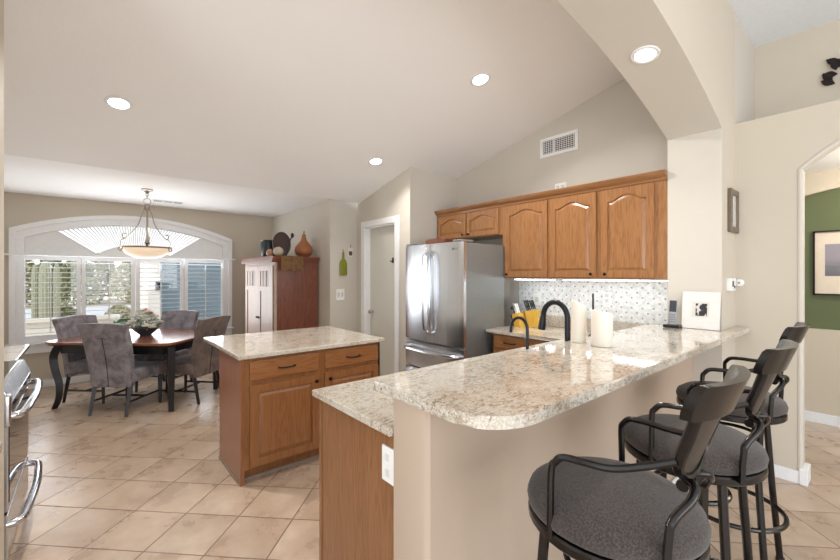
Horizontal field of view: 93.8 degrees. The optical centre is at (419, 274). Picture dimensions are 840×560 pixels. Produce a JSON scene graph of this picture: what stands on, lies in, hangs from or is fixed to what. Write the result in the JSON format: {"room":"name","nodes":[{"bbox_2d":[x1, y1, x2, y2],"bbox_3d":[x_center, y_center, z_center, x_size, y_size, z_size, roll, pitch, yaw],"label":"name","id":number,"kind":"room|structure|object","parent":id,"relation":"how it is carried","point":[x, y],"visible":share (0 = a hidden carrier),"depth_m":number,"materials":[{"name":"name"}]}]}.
{"room":"kitchen","nodes":[
{"label":"kitchen","id":0,"kind":"room"},
{"bbox_2d":[0,0,3,559],"bbox_3d":[-2.104,-0.080,1.482,0.698,3.100,0.380,0,0,-40],"label":"wall","id":1,"kind":"structure","parent":0,"point":[1,1],"depth_m":1.82,"materials":[{"name":"paint"}]},
{"bbox_2d":[4,192,271,379],"bbox_3d":[-4.052,0.215,5.996,3.850,2.510,0.150,0,0,-40],"label":"wall","id":2,"kind":"structure","parent":0,"point":[246,232],"depth_m":5.73,"materials":[{"name":"paint"}]},
{"bbox_2d":[28,375,89,388],"bbox_3d":[-4.006,1.425,5.926,3.530,0.090,0.015,0,0,-40],"label":"baseboard","id":3,"kind":"structure","parent":2,"relation":"attached to","point":[84,378],"depth_m":5.31,"materials":[{"name":"white wood"}]},
{"bbox_2d":[4,215,234,353],"bbox_3d":[-4.184,0.077,5.796,2.680,1.865,0.235,0,0,-40],"label":"window","id":4,"kind":"structure","parent":2,"relation":"in","point":[41,240],"depth_m":5.48,"materials":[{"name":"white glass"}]},
{"bbox_2d":[272,202,319,326],"bbox_3d":[-1.979,0.215,6.393,0.170,2.510,1.920,0,0,-40],"label":"wall","id":5,"kind":"structure","parent":0,"point":[307,219],"depth_m":6.04,"materials":[{"name":"paint"}]},
{"bbox_2d":[4,0,623,216],"bbox_3d":[-2.654,-1.613,3.008,7.830,1.146,6.519,0,0,-40],"label":"ceiling","id":6,"kind":"structure","parent":0,"point":[298,97],"depth_m":3.20,"materials":[{"name":"paint"}]},
{"bbox_2d":[104,96,132,109],"bbox_3d":[-2.296,-1.308,2.996,0.179,0.046,0.174,0,0,-34],"label":"recessed light","id":7,"kind":"object","parent":6,"relation":"in","point":[116,102],"visible":1,"depth_m":2.99,"materials":[{"name":"beige"}]},
{"bbox_2d":[118,188,172,258],"bbox_3d":[-3.333,-0.618,4.783,0.557,0.842,0.570,0,0,-40],"label":"pendant lamp","id":8,"kind":"object","parent":6,"relation":"hanging from","point":[144,252],"visible":1,"depth_m":4.68,"materials":[{"name":"silver metal"}]},
{"bbox_2d":[152,199,184,203],"bbox_3d":[-3.554,-1.034,5.553,0.380,0.010,0.130,0,0,-40],"label":"ceiling vent","id":9,"kind":"object","parent":6,"relation":"in","point":[156,200],"visible":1,"depth_m":5.51,"materials":[{"name":"white plastic"}]},
{"bbox_2d":[368,157,383,164],"bbox_3d":[-0.507,-1.306,4.520,0.179,0.046,0.174,0,0,-34],"label":"recessed light","id":10,"kind":"object","parent":6,"relation":"in","point":[374,161],"visible":1,"depth_m":4.51,"materials":[{"name":"beige"}]},
{"bbox_2d":[470,72,490,85],"bbox_3d":[0.517,-1.676,3.370,0.179,0.046,0.174,0,0,-34],"label":"recessed light","id":11,"kind":"object","parent":6,"relation":"in","point":[479,79],"visible":1,"depth_m":3.36,"materials":[{"name":"beige"}]},
{"bbox_2d":[320,199,356,331],"bbox_3d":[-1.148,0.170,5.642,0.470,2.600,0.300,0,0,-40],"label":"wall","id":12,"kind":"structure","parent":0,"point":[338,219],"depth_m":5.54,"materials":[{"name":"paint"}]},
{"bbox_2d":[336,289,343,300],"bbox_3d":[-1.115,0.275,5.504,0.010,0.160,0.144,0,0,40],"label":"light switch","id":13,"kind":"object","parent":12,"relation":"attached to","point":[339,292],"visible":1,"depth_m":5.49,"materials":[{"name":"white plastic"}]},
{"bbox_2d":[340,251,346,274],"bbox_3d":[-1.080,-0.178,5.534,0.026,0.366,0.132,0,0,40],"label":"ornament","id":14,"kind":"object","parent":12,"relation":"hanging from","point":[343,264],"visible":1,"depth_m":5.52,"materials":[{"name":"green glass"}]},
{"bbox_2d":[348,245,352,256],"bbox_3d":[-0.995,-0.344,5.642,0.015,0.168,0.090,0,0,40],"label":"note card","id":15,"kind":"object","parent":12,"relation":"attached to","point":[350,250],"visible":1,"depth_m":5.64,"materials":[{"name":"white paper"}]},
{"bbox_2d":[357,167,417,371],"bbox_3d":[-0.548,0.066,5.389,0.120,2.808,1.460,0,0,-40],"label":"wall","id":16,"kind":"structure","parent":0,"point":[399,196],"depth_m":4.94,"materials":[{"name":"paint"}]},
{"bbox_2d":[361,215,399,375],"bbox_3d":[-0.505,0.357,5.321,0.142,2.225,0.890,0,0,-40],"label":"door","id":17,"kind":"structure","parent":16,"relation":"in","point":[380,238],"depth_m":5.34,"materials":[{"name":"paint"}]},
{"bbox_2d":[8,373,839,559],"bbox_3d":[-0.406,1.520,1.797,9.700,0.100,11.270,0,0,-40],"label":"floor","id":18,"kind":"structure","parent":0,"point":[151,483],"depth_m":2.64,"materials":[{"name":"tile"}]},
{"bbox_2d":[4,359,42,559],"bbox_3d":[-2.532,1.011,2.066,0.779,0.918,0.864,0,0,-40],"label":"range","id":19,"kind":"object","parent":18,"relation":"on","point":[18,403],"visible":0.98,"depth_m":2.13,"materials":[{"name":"silver metal"}]},
{"bbox_2d":[4,360,18,377],"bbox_3d":[-2.583,0.561,2.026,0.650,0.018,0.850,0,0,-40],"label":"cooktop","id":20,"kind":"object","parent":19,"relation":"in","point":[10,367],"depth_m":2.35,"materials":[{"name":"silver glass"}]},
{"bbox_2d":[51,315,134,403],"bbox_3d":[-3.896,0.982,4.718,0.640,0.984,0.500,0,0,4],"label":"dining chair","id":21,"kind":"object","parent":18,"relation":"on","point":[65,327],"visible":0.49,"depth_m":4.52,"materials":[{"name":"fabric"}]},
{"bbox_2d":[76,323,160,416],"bbox_3d":[-3.233,0.982,4.285,0.500,0.984,0.640,0,0,4],"label":"dining chair","id":22,"kind":"object","parent":18,"relation":"on","point":[108,347],"visible":0.94,"depth_m":4.08,"materials":[{"name":"fabric"}]},
{"bbox_2d":[45,329,217,411],"bbox_3d":[-3.327,1.102,4.689,1.462,0.764,1.040,0,0,4],"label":"dining table","id":23,"kind":"object","parent":18,"relation":"on","point":[162,341],"visible":0.62,"depth_m":4.29,"materials":[{"name":"brown wood"}]},
{"bbox_2d":[126,308,163,335],"bbox_3d":[-3.285,0.557,4.725,0.412,0.324,0.419,0,0,42],"label":"flower arrangement","id":24,"kind":"object","parent":23,"relation":"on","point":[145,329],"visible":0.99,"depth_m":4.64,"materials":[{"name":"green plant"}]},
{"bbox_2d":[131,325,159,335],"bbox_3d":[-3.287,0.666,4.711,0.290,0.105,0.290,0,0,-40],"label":"bowl","id":25,"kind":"object","parent":24,"relation":"attached to","point":[142,331],"depth_m":4.63,"materials":[{"name":"black ceramic"}]},
{"bbox_2d":[134,310,199,392],"bbox_3d":[-3.352,0.982,5.220,0.500,0.984,0.640,0,0,4],"label":"dining chair","id":26,"kind":"object","parent":18,"relation":"on","point":[173,319],"visible":0.45,"depth_m":5.40,"materials":[{"name":"fabric"}]},
{"bbox_2d":[159,316,230,404],"bbox_3d":[-2.686,0.982,4.692,0.640,0.984,0.500,0,0,8],"label":"dining chair","id":27,"kind":"object","parent":18,"relation":"on","point":[203,360],"visible":0.9,"depth_m":4.52,"materials":[{"name":"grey fabric"}]},
{"bbox_2d":[241,256,319,333],"bbox_3d":[-2.129,0.608,5.899,0.663,1.725,1.400,0,0,-40],"label":"hutch","id":28,"kind":"object","parent":18,"relation":"on","point":[276,299],"visible":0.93,"depth_m":5.48,"materials":[{"name":"brown wood"}]},
{"bbox_2d":[261,240,275,256],"bbox_3d":[-2.203,-0.379,5.706,0.200,0.245,0.200,0,0,-40],"label":"crock","id":29,"kind":"object","parent":28,"relation":"on","point":[265,244],"visible":0.58,"depth_m":5.62,"materials":[{"name":"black ceramic"}]},
{"bbox_2d":[266,249,273,255],"bbox_3d":[-2.047,-0.303,5.366,0.104,0.104,0.104,0,0,-40],"label":"gourd","id":30,"kind":"object","parent":28,"relation":"on","point":[269,252],"visible":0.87,"depth_m":5.33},
{"bbox_2d":[272,232,290,255],"bbox_3d":[-1.953,-0.439,5.550,0.248,0.352,0.095,0,0,-24],"label":"oval platter","id":31,"kind":"object","parent":28,"relation":"on","point":[281,239],"visible":0.77,"depth_m":5.53,"materials":[{"name":"brown wicker"}]},
{"bbox_2d":[280,255,303,270],"bbox_3d":[-1.802,-0.157,5.402,0.310,0.207,0.261,0,0,-40],"label":"table runner","id":32,"kind":"object","parent":28,"relation":"on","point":[293,263],"visible":0.92,"depth_m":5.31,"materials":[{"name":"fabric"}]},
{"bbox_2d":[273,247,283,255],"bbox_3d":[-1.914,-0.318,5.309,0.136,0.125,0.136,0,0,-40],"label":"gourd","id":33,"kind":"object","parent":32,"relation":"on","point":[277,251],"visible":0.97,"depth_m":5.26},
{"bbox_2d":[286,233,293,255],"bbox_3d":[-1.807,-0.425,5.452,0.111,0.323,0.035,0,0,-14],"label":"spoon","id":34,"kind":"object","parent":32,"relation":"on","point":[292,234],"visible":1,"depth_m":5.44,"materials":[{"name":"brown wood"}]},
{"bbox_2d":[294,231,312,256],"bbox_3d":[-1.664,-0.444,5.625,0.256,0.373,0.256,0,0,-40],"label":"gourd","id":35,"kind":"object","parent":28,"relation":"on","point":[303,248],"visible":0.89,"depth_m":5.55,"materials":[{"name":"orange ceramic"}]},
{"bbox_2d":[219,342,379,486],"bbox_3d":[-0.969,1.028,3.296,1.175,0.883,0.615,0,0,-40],"label":"kitchen island","id":36,"kind":"object","parent":18,"relation":"on","point":[269,412],"visible":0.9,"depth_m":2.93,"materials":[{"name":"brown wood"}]},
{"bbox_2d":[204,326,384,359],"bbox_3d":[-1.118,0.570,3.480,1.215,0.032,1.060,0,0,-40],"label":"island countertop","id":37,"kind":"structure","parent":36,"relation":"on","point":[246,346],"depth_m":3.30,"materials":[{"name":"stone"}]},
{"bbox_2d":[319,400,393,559],"bbox_3d":[0.575,1.028,2.421,2.296,0.883,0.653,0,0,-40],"label":"base cabinet","id":38,"kind":"object","parent":18,"relation":"on","point":[356,505],"visible":0.04,"depth_m":1.68,"materials":[{"name":"brown wood"}]},
{"bbox_2d":[382,444,393,485],"bbox_3d":[-0.118,0.704,1.459,0.012,0.132,0.075,0,0,-40],"label":"wall outlet","id":39,"kind":"object","parent":38,"relation":"attached to","point":[387,452],"visible":0.94,"depth_m":1.45,"materials":[{"name":"white plastic"}]},
{"bbox_2d":[385,453,388,461],"bbox_3d":[-0.122,0.676,1.456,0.002,0.028,0.023,0,0,-40],"label":"receptacle","id":40,"kind":"object","parent":39,"relation":"attached to","point":[386,454],"depth_m":1.46,"materials":[{"name":"white plastic"}]},
{"bbox_2d":[385,468,388,477],"bbox_3d":[-0.122,0.734,1.456,0.002,0.028,0.023,0,0,-40],"label":"receptacle","id":41,"kind":"object","parent":39,"relation":"attached to","point":[386,469],"depth_m":1.46,"materials":[{"name":"white plastic"}]},
{"bbox_2d":[312,326,590,436],"bbox_3d":[0.571,0.570,2.932,3.001,0.032,1.549,0,0,-40],"label":"countertop","id":42,"kind":"structure","parent":38,"relation":"on","point":[358,399],"depth_m":1.85,"materials":[{"name":"stone"}]},
{"bbox_2d":[510,303,524,326],"bbox_3d":[1.055,0.432,4.256,0.100,0.244,0.160,0,0,-35],"label":"knife block","id":43,"kind":"object","parent":42,"relation":"on","point":[518,323],"visible":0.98,"depth_m":4.22,"materials":[{"name":"yellow wood"}]},
{"bbox_2d":[509,316,528,349],"bbox_3d":[0.555,0.392,2.186,0.039,0.324,0.138,0,0,-40],"label":"filter faucet","id":44,"kind":"object","parent":42,"relation":"on","point":[514,319],"visible":0.7,"depth_m":2.15,"materials":[{"name":"black metal"}]},
{"bbox_2d":[523,300,540,327],"bbox_3d":[1.216,0.411,4.208,0.197,0.284,0.120,0,0,40],"label":"knife block","id":45,"kind":"object","parent":42,"relation":"on","point":[532,316],"visible":0.96,"depth_m":4.17,"materials":[{"name":"yellow wood"}]},
{"bbox_2d":[538,299,569,340],"bbox_3d":[0.858,0.354,2.501,0.068,0.398,0.241,0,0,-40],"label":"kitchen faucet","id":46,"kind":"object","parent":42,"relation":"on","point":[542,321],"visible":0.63,"depth_m":2.47,"materials":[{"name":"black metal"}]},
{"bbox_2d":[526,315,646,330],"bbox_3d":[1.709,0.497,3.893,0.022,0.114,1.549,0,0,-40],"label":"granite upstand","id":47,"kind":"object","parent":42,"relation":"on","point":[554,321],"visible":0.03,"depth_m":3.92,"materials":[{"name":"beige stone"}]},
{"bbox_2d":[588,293,593,336],"bbox_3d":[1.175,0.339,2.669,0.063,0.428,0.064,0,0,-40],"label":"soap pump","id":48,"kind":"object","parent":42,"relation":"on","point":[592,293],"visible":0.09,"depth_m":2.66,"materials":[{"name":"brown metal"}]},
{"bbox_2d":[403,239,503,370],"bbox_3d":[0.353,0.559,4.374,0.814,1.822,0.915,0,0,-40],"label":"refrigerator","id":49,"kind":"object","parent":18,"relation":"on","point":[455,289],"visible":0.74,"depth_m":4.06,"materials":[{"name":"silver metal"}]},
{"bbox_2d":[425,238,456,243],"bbox_3d":[0.257,-0.384,4.498,0.240,0.063,0.340,0,0,-40],"label":"wooden tray","id":50,"kind":"object","parent":49,"relation":"on","point":[435,240],"visible":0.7,"depth_m":4.38,"materials":[{"name":"brown wood"}]},
{"bbox_2d":[493,333,550,352],"bbox_3d":[1.248,1.028,3.895,0.724,0.883,0.820,0,0,-40],"label":"base cabinet","id":51,"kind":"object","parent":18,"relation":"on","point":[501,342],"visible":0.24,"depth_m":3.83,"materials":[{"name":"brown wood"}]},
{"bbox_2d":[527,364,750,559],"bbox_3d":[0.563,0.851,1.085,0.466,1.238,0.536,0,0,-40],"label":"bar stool","id":52,"kind":"object","parent":18,"relation":"on","point":[586,507],"visible":1,"depth_m":0.96,"materials":[{"name":"black fabric"}]},
{"bbox_2d":[624,339,798,559],"bbox_3d":[1.061,0.851,1.486,0.466,1.238,0.536,0,0,-40],"label":"bar stool","id":53,"kind":"object","parent":18,"relation":"on","point":[734,457],"visible":0.66,"depth_m":1.34,"materials":[{"name":"black fabric"}]},
{"bbox_2d":[676,322,809,559],"bbox_3d":[1.624,0.851,2.014,0.466,1.238,0.536,0,0,-40],"label":"bar stool","id":54,"kind":"object","parent":18,"relation":"on","point":[775,406],"visible":0.48,"depth_m":1.87,"materials":[{"name":"black metal"}]},
{"bbox_3d":[-3.126,1.027,2.622,0.590,0.885,0.720,0,0,-40],"label":"base cabinet","id":55,"kind":"object","parent":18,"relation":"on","visible":0},
{"bbox_2d":[4,344,29,360],"bbox_3d":[-3.112,0.568,2.640,0.635,0.032,0.760,0,0,-40],"label":"countertop","id":56,"kind":"structure","parent":55,"relation":"on","point":[16,352],"depth_m":2.84,"materials":[{"name":"stone"}]},
{"bbox_2d":[418,169,457,243],"bbox_3d":[0.247,0.051,5.184,0.830,2.838,0.120,0,0,-40],"label":"wall","id":57,"kind":"structure","parent":0,"point":[436,191],"depth_m":5.03,"materials":[{"name":"paint"}]},
{"bbox_2d":[394,357,692,559],"bbox_3d":[0.969,0.953,2.177,2.610,1.035,0.225,0,0,-40],"label":"wall","id":58,"kind":"structure","parent":0,"point":[460,491],"depth_m":1.48,"materials":[{"name":"paint"}]},
{"bbox_2d":[373,324,750,429],"bbox_3d":[1.163,0.414,2.220,3.013,0.038,0.580,0,0,-40],"label":"countertop","id":59,"kind":"structure","parent":58,"relation":"on","point":[524,388],"depth_m":1.54,"materials":[{"name":"stone"}]},
{"bbox_2d":[571,300,586,342],"bbox_3d":[0.936,0.272,2.316,0.084,0.245,0.084,0,0,-40],"label":"pillar candle","id":60,"kind":"object","parent":59,"relation":"on","point":[578,310],"visible":1,"depth_m":2.28,"materials":[{"name":"beige wax"}]},
{"bbox_2d":[591,310,612,346],"bbox_3d":[1.014,0.294,2.193,0.112,0.200,0.112,0,0,-40],"label":"pillar candle","id":61,"kind":"object","parent":59,"relation":"on","point":[601,322],"visible":1,"depth_m":2.15,"materials":[{"name":"beige wax"}]},
{"bbox_2d":[663,300,681,327],"bbox_3d":[1.913,0.293,2.968,0.114,0.203,0.105,0,0,-40],"label":"cordless phone","id":62,"kind":"object","parent":59,"relation":"on","point":[671,323],"visible":1,"depth_m":2.98,"materials":[{"name":"black plastic"}]},
{"bbox_2d":[681,292,720,330],"bbox_3d":[2.047,0.259,2.867,0.039,0.268,0.233,0,0,-40],"label":"print","id":63,"kind":"object","parent":59,"relation":"on","point":[700,310],"visible":1,"depth_m":2.86},
{"bbox_2d":[695,303,706,315],"bbox_3d":[2.047,0.253,2.859,0.012,0.090,0.070,0,0,-40],"label":"print","id":64,"kind":"object","parent":63,"relation":"attached to","point":[700,308],"depth_m":2.86},
{"bbox_2d":[458,14,738,326],"bbox_3d":[1.522,-0.283,4.226,0.120,3.506,2.990,0,0,-40],"label":"wall","id":65,"kind":"structure","parent":0,"point":[618,137],"depth_m":3.98,"materials":[{"name":"paint"}]},
{"bbox_2d":[437,207,502,240],"bbox_3d":[0.687,-0.603,4.786,0.430,0.325,1.045,0,0,-40],"label":"upper cabinet","id":66,"kind":"object","parent":65,"relation":"attached to","point":[487,224],"visible":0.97,"depth_m":4.61,"materials":[{"name":"brown wood"}]},
{"bbox_2d":[434,169,667,216],"bbox_3d":[1.200,-0.780,4.176,0.434,0.070,2.639,0,0,-40],"label":"crown molding","id":67,"kind":"structure","parent":66,"relation":"attached to","point":[659,175],"depth_m":3.68,"materials":[{"name":"brown wood"}]},
{"bbox_2d":[503,199,548,277],"bbox_3d":[1.208,-0.366,4.170,0.430,0.798,0.568,0,0,-40],"label":"upper cabinet","id":68,"kind":"object","parent":65,"relation":"attached to","point":[525,225],"visible":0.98,"depth_m":4.03,"materials":[{"name":"brown wood"}]},
{"bbox_2d":[514,278,555,279],"bbox_3d":[1.203,0.043,4.139,0.060,0.018,0.470,0,0,-40],"label":"light","id":69,"kind":"object","parent":68,"relation":"attached to","point":[514,278],"visible":1,"depth_m":4.09,"materials":[{"name":"white plastic"}]},
{"bbox_2d":[540,129,577,158],"bbox_3d":[1.473,-1.390,4.181,0.012,0.210,0.440,0,0,-40],"label":"air vent","id":70,"kind":"object","parent":65,"relation":"in","point":[565,142],"visible":1,"depth_m":4.17,"materials":[{"name":"white plastic"}]},
{"bbox_2d":[555,182,565,188],"bbox_3d":[1.489,-0.932,4.165,0.008,0.085,0.130,0,0,-40],"label":"wall outlet","id":71,"kind":"object","parent":65,"relation":"attached to","point":[559,185],"visible":0.59,"depth_m":4.16,"materials":[{"name":"white plastic"}]},
{"bbox_2d":[519,278,667,324],"bbox_3d":[1.683,0.234,3.934,0.010,0.409,1.644,0,0,-40],"label":"tile backsplash","id":72,"kind":"structure","parent":65,"relation":"attached to","point":[642,302],"depth_m":3.75,"materials":[{"name":"tile"}]},
{"bbox_2d":[533,293,540,304],"bbox_3d":[1.300,0.270,4.372,0.010,0.130,0.100,0,0,-40],"label":"light switch","id":73,"kind":"object","parent":72,"relation":"attached to","point":[536,296],"visible":0.82,"depth_m":4.36,"materials":[{"name":"white plastic"}]},
{"bbox_2d":[603,292,610,303],"bbox_3d":[1.799,0.223,3.782,0.010,0.115,0.075,0,0,-40],"label":"wall outlet","id":74,"kind":"object","parent":72,"relation":"attached to","point":[606,295],"visible":1,"depth_m":3.78,"materials":[{"name":"white plastic"}]},
{"bbox_2d":[549,177,667,278],"bbox_3d":[1.722,-0.366,3.561,0.430,0.798,1.024,0,0,-40],"label":"upper cabinet","id":75,"kind":"object","parent":65,"relation":"attached to","point":[620,232],"visible":1,"depth_m":3.38,"materials":[{"name":"brown wood"}]},
{"bbox_2d":[562,278,667,280],"bbox_3d":[1.716,0.043,3.532,0.060,0.018,0.920,0,0,-40],"label":"light","id":76,"kind":"object","parent":75,"relation":"attached to","point":[562,278],"visible":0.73,"depth_m":3.45,"materials":[{"name":"white plastic"}]},
{"bbox_2d":[581,280,644,280],"bbox_3d":[1.716,0.049,3.532,0.056,0.005,0.900,0,0,-40],"label":"diffuser","id":77,"kind":"object","parent":76,"relation":"attached to","point":[581,280],"depth_m":3.49,"materials":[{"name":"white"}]},
{"bbox_2d":[557,0,754,428],"bbox_3d":[0.654,-0.283,1.760,6.070,3.506,0.344,0,0,-40],"label":"wall","id":78,"kind":"structure","parent":0,"point":[688,89],"depth_m":2.82,"materials":[{"name":"paint"}]},
{"bbox_2d":[630,45,660,63],"bbox_3d":[1.339,-1.307,2.336,0.156,0.036,0.152,0,0,44],"label":"recessed light","id":79,"kind":"object","parent":78,"relation":"in","point":[648,53],"visible":1,"depth_m":2.33,"materials":[{"name":"beige"}]},
{"bbox_2d":[726,278,735,290],"bbox_3d":[2.303,0.070,2.906,0.130,0.090,0.034,0,0,-40],"label":"light switch","id":80,"kind":"object","parent":78,"relation":"attached to","point":[730,282],"visible":1,"depth_m":2.87,"materials":[{"name":"white plastic"}]},
{"bbox_2d":[728,188,738,233],"bbox_3d":[2.365,-0.480,2.964,0.240,0.320,0.025,0,0,-40],"label":"framed picture","id":81,"kind":"object","parent":78,"relation":"attached to","point":[733,195],"visible":1,"depth_m":2.94},
{"bbox_2d":[733,195,735,226],"bbox_3d":[2.361,-0.480,2.969,0.170,0.250,0.012,0,0,-40],"label":"print","id":82,"kind":"object","parent":81,"relation":"attached to","point":[734,196],"depth_m":2.98},
{"bbox_2d":[728,0,839,46],"bbox_3d":[1.316,-2.105,-1.015,8.700,0.150,4.750,0,0,-40],"label":"ceiling","id":83,"kind":"structure","parent":0,"point":[763,21],"depth_m":3.09,"materials":[{"name":"white paint"}]},
{"bbox_2d":[735,100,839,469],"bbox_3d":[3.701,0.150,1.655,0.130,2.640,3.750,0,0,-40],"label":"wall","id":84,"kind":"structure","parent":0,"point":[770,151],"depth_m":2.87,"materials":[{"name":"paint"}]},
{"bbox_2d":[736,279,743,285],"bbox_3d":[2.450,0.060,3.016,0.024,0.056,0.056,0,0,-40],"label":"thermostat","id":85,"kind":"object","parent":84,"relation":"attached to","point":[739,282],"visible":0.91,"depth_m":3.01,"materials":[{"name":"white plastic"}]},
{"bbox_2d":[774,462,810,486],"bbox_3d":[2.563,1.415,3.001,0.170,0.110,0.585,0,0,-40],"label":"baseboard","id":86,"kind":"structure","parent":84,"relation":"attached to","point":[803,476],"depth_m":2.79,"materials":[{"name":"white wood"}]},
{"bbox_2d":[797,138,839,470],"bbox_3d":[3.142,0.202,2.228,0.032,2.535,1.458,0,0,-40],"label":"door frame","id":87,"kind":"structure","parent":84,"relation":"attached to","point":[835,143],"depth_m":2.76,"materials":[{"name":"paint"}]},
{"bbox_2d":[755,19,839,118],"bbox_3d":[4.247,-1.600,2.116,0.120,0.860,3.750,0,0,-40],"label":"wall","id":88,"kind":"structure","parent":0,"point":[789,70],"depth_m":3.30,"materials":[{"name":"paint"}]},
{"bbox_2d":[821,58,839,85],"bbox_3d":[3.395,-1.659,2.999,0.030,0.359,0.474,0,0,-39],"label":"leaf sprig","id":89,"kind":"object","parent":88,"relation":"attached to","point":[834,63],"visible":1,"depth_m":3.13,"materials":[{"name":"black metal"}]},
{"bbox_2d":[805,168,839,416],"bbox_3d":[4.767,0.220,3.112,0.200,2.500,4.600,0,0,-40],"label":"wall","id":90,"kind":"structure","parent":0,"point":[822,346],"depth_m":3.89,"materials":[{"name":"paint"}]},
{"bbox_2d":[805,410,839,426],"bbox_3d":[4.685,1.420,3.043,0.015,0.100,4.600,0,0,-40],"label":"baseboard","id":91,"kind":"structure","parent":90,"relation":"attached to","point":[831,420],"depth_m":3.88,"materials":[{"name":"white wood"}]},
{"bbox_2d":[805,188,839,329],"bbox_3d":[4.452,-0.180,3.501,0.100,1.500,2.300,0,0,-40],"label":"wall niche","id":92,"kind":"object","parent":90,"relation":"in","point":[822,209],"depth_m":3.94,"materials":[{"name":"green paint"}]},
{"bbox_2d":[813,230,839,295],"bbox_3d":[4.233,-0.120,3.659,0.030,0.640,0.815,0,0,-40],"label":"framed picture","id":93,"kind":"object","parent":92,"relation":"attached to","point":[826,244],"visible":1,"depth_m":3.90,"materials":[{"name":"black wood"}]},
{"bbox_2d":[825,244,839,275],"bbox_3d":[4.232,-0.147,3.658,0.002,0.315,0.645,0,0,-40],"label":"print","id":94,"kind":"object","parent":93,"relation":"attached to","point":[832,251],"depth_m":3.87},
{"bbox_2d":[805,147,839,172],"bbox_3d":[4.396,-1.099,2.242,1.690,0.139,3.750,0,0,-40],"label":"ceiling","id":95,"kind":"structure","parent":0,"point":[831,161],"depth_m":3.63,"materials":[{"name":"paint"}]},
{"label":"outside","id":96,"kind":"structure","parent":0,"visible":0},
{"bbox_2d":[26,305,135,319],"bbox_3d":[-10.058,1.609,19.649,70.000,0.019,9.000,0,0,-40],"label":"street","id":97,"kind":"structure","parent":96,"point":[103,309],"depth_m":17.71,"materials":[{"name":"grey asphalt"}]},
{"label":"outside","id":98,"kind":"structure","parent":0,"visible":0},
{"bbox_2d":[26,289,155,324],"bbox_3d":[-17.894,1.720,28.921,70.000,0.200,52.720,0,0,-40],"label":"ground","id":99,"kind":"structure","parent":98,"point":[102,302],"depth_m":23.15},
{"bbox_2d":[26,260,38,304],"bbox_3d":[-19.985,0.339,19.666,2.078,2.766,2.003,0,0,-40],"label":"tree","id":100,"kind":"object","parent":99,"relation":"on","point":[28,292],"visible":0.1,"depth_m":19.67,"materials":[{"name":"green plant"}]},
{"bbox_2d":[31,261,60,317],"bbox_3d":[-10.012,0.620,10.523,0.598,2.000,0.281,0,0,-33],"label":"saguaro cactus","id":101,"kind":"object","parent":99,"relation":"on","point":[37,305],"visible":0.62,"depth_m":10.44,"materials":[{"name":"green plant"}]},
{"bbox_2d":[29,260,69,302],"bbox_3d":[-21.274,0.221,22.709,2.059,3.036,2.180,0,0,-40],"label":"tree","id":102,"kind":"object","parent":99,"relation":"on","point":[52,264],"visible":0.12,"depth_m":22.59,"materials":[{"name":"green plant"}]},
{"bbox_2d":[61,305,81,316],"bbox_3d":[-10.186,1.265,11.276,1.073,0.836,1.038,0,0,-40],"label":"desert shrub","id":103,"kind":"object","parent":99,"relation":"on","point":[64,309],"visible":0.3,"depth_m":11.25,"materials":[{"name":"green plant"}]},
{"bbox_2d":[26,314,119,335],"bbox_3d":[-9.937,1.295,7.576,6.600,0.650,0.300,0,0,-40],"label":"wall","id":104,"kind":"structure","parent":99,"relation":"on","point":[41,321],"depth_m":8.76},
{"bbox_2d":[60,257,101,305],"bbox_3d":[-18.509,0.290,21.235,2.125,2.818,2.076,0,0,-40],"label":"tree","id":105,"kind":"object","parent":99,"relation":"on","point":[73,291],"visible":0.52,"depth_m":21.01,"materials":[{"name":"green plant"}]},
{"bbox_2d":[81,253,119,301],"bbox_3d":[-19.600,0.141,24.219,2.106,3.096,2.006,0,0,2],"label":"tree","id":106,"kind":"object","parent":99,"relation":"on","point":[99,267],"visible":0.44,"depth_m":23.96,"materials":[{"name":"green plant"}]},
{"bbox_2d":[108,262,130,303],"bbox_3d":[-16.594,0.368,22.383,1.990,2.606,2.060,0,0,3],"label":"tree","id":107,"kind":"object","parent":99,"relation":"on","point":[123,290],"visible":0.41,"depth_m":21.94,"materials":[{"name":"green plant"}]},
{"bbox_2d":[104,303,135,319],"bbox_3d":[-9.237,1.267,12.105,1.062,0.832,1.034,0,0,-40],"label":"desert shrub","id":108,"kind":"object","parent":99,"relation":"on","point":[126,309],"visible":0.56,"depth_m":11.98,"materials":[{"name":"green plant"}]},
{"bbox_2d":[113,317,143,328],"bbox_3d":[-5.839,1.247,7.882,0.976,0.839,1.022,0,0,-19],"label":"shrub","id":109,"kind":"object","parent":99,"relation":"on","point":[120,321],"visible":0.09,"depth_m":7.76,"materials":[{"name":"green plant"}]},
{"bbox_2d":[135,259,159,322],"bbox_3d":[-9.020,0.485,16.599,4.750,2.270,5.400,0,0,-40],"label":"house","id":110,"kind":"structure","parent":99,"relation":"on","point":[146,285],"depth_m":13.39,"materials":[{"name":"paint"}]},
{"bbox_2d":[160,262,220,321],"bbox_3d":[-4.269,0.625,9.878,3.770,1.990,0.240,0,0,-40],"label":"wall","id":111,"kind":"structure","parent":99,"relation":"on","point":[213,270],"depth_m":9.02,"materials":[{"name":"teal paint"}]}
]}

